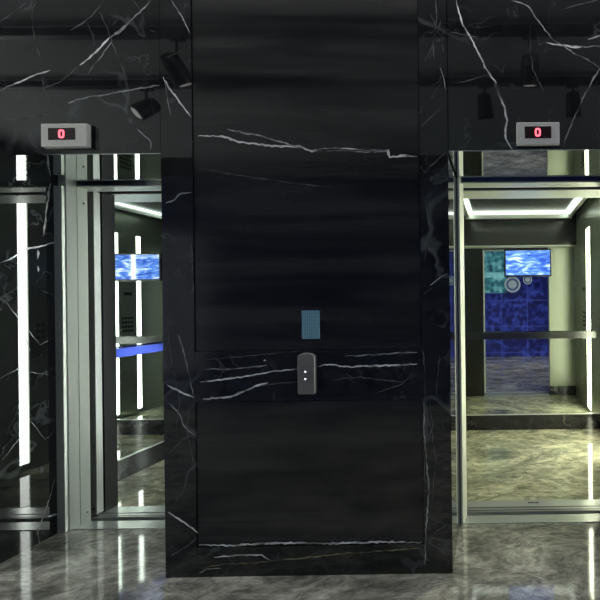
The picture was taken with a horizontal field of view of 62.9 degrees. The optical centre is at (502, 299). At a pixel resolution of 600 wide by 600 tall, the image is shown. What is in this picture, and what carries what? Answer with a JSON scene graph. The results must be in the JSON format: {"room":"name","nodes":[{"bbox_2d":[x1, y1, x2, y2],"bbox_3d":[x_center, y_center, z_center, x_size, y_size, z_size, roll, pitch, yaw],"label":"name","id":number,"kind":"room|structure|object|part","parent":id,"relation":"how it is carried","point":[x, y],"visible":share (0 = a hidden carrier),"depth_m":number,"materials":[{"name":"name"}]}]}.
{"room":"elevator lobby","nodes":[
{"label":"elevator lobby","id":0,"kind":"room"},
{"bbox_2d":[0,0,599,577],"bbox_3d":[-2.483,-0.214,2.362,6.472,3.290,0.561,-1,0,0],"label":"wall","id":1,"kind":"structure","parent":0,"point":[306,162],"depth_m":2.10,"materials":[{"name":"black stone"}]},
{"bbox_2d":[41,124,93,149],"bbox_3d":[-2.133,-0.801,2.069,0.227,0.118,0.037,-1,0,0],"label":"indicator","id":2,"kind":"object","parent":1,"relation":"attached to","point":[53,136],"visible":1,"depth_m":2.05,"materials":[{"name":"silver metal"}]},
{"bbox_2d":[54,181,164,532],"bbox_3d":[-2.166,0.361,2.602,0.971,2.154,0.186,-1,0,0],"label":"door","id":3,"kind":"structure","parent":1,"relation":"in","point":[70,199],"depth_m":2.56,"materials":[{"name":"grey metal"}]},
{"bbox_3d":[-2.154,1.401,2.592,0.971,0.054,0.095,-1,0,0],"label":"landing sill","id":4,"kind":"part","parent":3,"relation":"part of","materials":[{"name":"silver metal"}]},
{"bbox_2d":[297,353,316,394],"bbox_3d":[-0.966,0.362,2.082,0.086,0.204,0.025,-1,0,0],"label":"plate","id":5,"kind":"object","parent":1,"relation":"attached to","point":[307,364],"visible":1,"depth_m":2.07,"materials":[{"name":"silver metal"}]},
{"bbox_3d":[-0.975,-0.815,2.103,1.114,2.121,0.010,-1,0,0],"label":"panel","id":6,"kind":"part","parent":1,"relation":"part of","materials":[{"name":"black stone"}]},
{"bbox_3d":[-0.962,0.373,2.100,1.122,0.248,0.014,-1,0,0],"label":"rail","id":7,"kind":"part","parent":1,"relation":"part of","materials":[{"name":"black stone"}]},
{"bbox_3d":[-0.956,0.857,2.103,1.114,0.712,0.009,-1,0,0],"label":"panel","id":8,"kind":"part","parent":1,"relation":"part of","materials":[{"name":"black stone"}]},
{"bbox_3d":[-0.951,1.279,2.100,1.122,0.170,0.014,-1,0,0],"label":"rail","id":9,"kind":"part","parent":1,"relation":"part of","materials":[{"name":"black stone"}]},
{"bbox_2d":[302,310,319,338],"bbox_3d":[-0.953,0.122,2.096,0.087,0.141,0.004,-1,0,0],"label":"plate","id":10,"kind":"object","parent":1,"relation":"attached to","point":[310,319],"visible":1,"depth_m":2.09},
{"bbox_2d":[457,177,599,523],"bbox_3d":[0.246,0.333,2.632,1.022,2.154,0.160,-1,0,0],"label":"door","id":11,"kind":"structure","parent":1,"relation":"in","point":[499,183],"depth_m":2.60,"materials":[{"name":"grey metal"}]},
{"bbox_3d":[0.258,1.373,2.609,1.022,0.054,0.095,-1,0,0],"label":"landing sill","id":12,"kind":"part","parent":11,"relation":"part of","materials":[{"name":"silver metal"}]},
{"bbox_2d":[516,122,559,146],"bbox_3d":[0.172,-0.817,2.085,0.217,0.115,0.037,-1,0,0],"label":"indicator","id":13,"kind":"object","parent":1,"relation":"attached to","point":[528,134],"visible":1,"depth_m":2.07,"materials":[{"name":"silver metal"}]},
{"bbox_2d":[0,522,599,599],"bbox_3d":[-0.338,1.407,0.593,10.700,0.100,3.930,-1,0,0],"label":"floor","id":14,"kind":"structure","parent":0,"point":[510,561],"depth_m":2.09,"materials":[{"name":"grey stone"}]},
{"bbox_3d":[-0.927,-0.211,3.579,4.600,3.450,1.850,-1,0,0],"label":"wall","id":15,"kind":"structure","parent":0,"visible":0},
{"bbox_2d":[87,191,164,520],"bbox_3d":[-2.176,0.118,3.555,1.640,2.600,1.740,-1,0,0],"label":"car","id":16,"kind":"object","parent":15,"relation":"in","point":[125,227],"visible":0.2,"depth_m":3.26,"materials":[{"name":"grey metal"}]},
{"bbox_3d":[-2.752,0.338,2.732,0.220,2.068,0.033,-1,0,0],"label":"door","id":17,"kind":"part","parent":16,"relation":"part of","materials":[{"name":"grey metal"}]},
{"bbox_3d":[-2.156,1.395,2.757,1.040,0.044,0.145,-1,0,0],"label":"car sill","id":18,"kind":"part","parent":16,"relation":"part of","materials":[{"name":"silver metal"}]},
{"bbox_2d":[115,202,163,459],"bbox_3d":[-2.982,0.049,3.614,0.030,2.365,1.550,-1,0,0],"label":"mirror","id":19,"kind":"object","parent":16,"relation":"on","point":[138,225],"depth_m":3.44,"materials":[{"name":"white mirror"}]},
{"bbox_3d":[-2.908,0.401,3.615,0.020,0.070,1.310,-1,0,0],"label":"handrail","id":20,"kind":"part","parent":16,"relation":"part of","materials":[{"name":"blue metal"}]},
{"bbox_3d":[-2.178,1.300,3.635,1.610,0.155,1.580,-1,0,0],"label":"skirting","id":21,"kind":"part","parent":16,"relation":"part of","materials":[{"name":"black stone"}]},
{"bbox_3d":[-2.164,1.219,3.620,1.580,0.007,1.550,-1,0,0],"label":"skirting trim","id":22,"kind":"part","parent":16,"relation":"part of","materials":[{"name":"silver metal"}]},
{"bbox_3d":[-2.162,1.398,3.612,1.580,0.040,1.565,-1,0,0],"label":"floor panel","id":23,"kind":"part","parent":16,"relation":"part of","materials":[{"name":"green stone"}]},
{"bbox_2d":[457,177,599,515],"bbox_3d":[0.238,0.090,3.572,1.640,2.600,1.740,-1,0,0],"label":"car","id":24,"kind":"object","parent":15,"relation":"in","point":[532,344],"visible":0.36,"depth_m":4.41,"materials":[{"name":"grey metal"}]},
{"bbox_2d":[504,249,551,276],"bbox_3d":[0.257,-0.385,4.393,0.490,0.284,0.036,-1,0,0],"label":"television","id":25,"kind":"object","parent":24,"relation":"attached to","point":[517,262],"visible":1,"depth_m":4.38,"materials":[{"name":"black paint"}]},
{"bbox_3d":[0.236,0.365,4.357,1.460,0.070,0.020,-1,0,0],"label":"handrail","id":26,"kind":"part","parent":24,"relation":"part of","materials":[{"name":"grey metal"}]},
{"bbox_2d":[464,198,599,414],"bbox_3d":[0.231,0.013,4.427,1.580,2.365,0.030,-1,0,0],"label":"mirror","id":27,"kind":"object","parent":24,"relation":"on","point":[561,376],"depth_m":4.41,"materials":[{"name":"white mirror"}]},
{"bbox_3d":[0.236,1.273,3.652,1.610,0.155,1.580,-1,0,0],"label":"skirting","id":28,"kind":"part","parent":24,"relation":"part of","materials":[{"name":"black stone"}]},
{"bbox_3d":[0.250,1.192,3.637,1.580,0.007,1.550,-1,0,0],"label":"skirting trim","id":29,"kind":"part","parent":24,"relation":"part of","materials":[{"name":"silver metal"}]},
{"bbox_3d":[0.252,1.370,3.629,1.580,0.040,1.565,-1,0,0],"label":"floor panel","id":30,"kind":"part","parent":24,"relation":"part of","materials":[{"name":"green stone"}]},
{"bbox_3d":[0.258,1.368,2.774,1.040,0.044,0.145,-1,0,0],"label":"car sill","id":31,"kind":"part","parent":24,"relation":"part of","materials":[{"name":"silver metal"}]}
]}

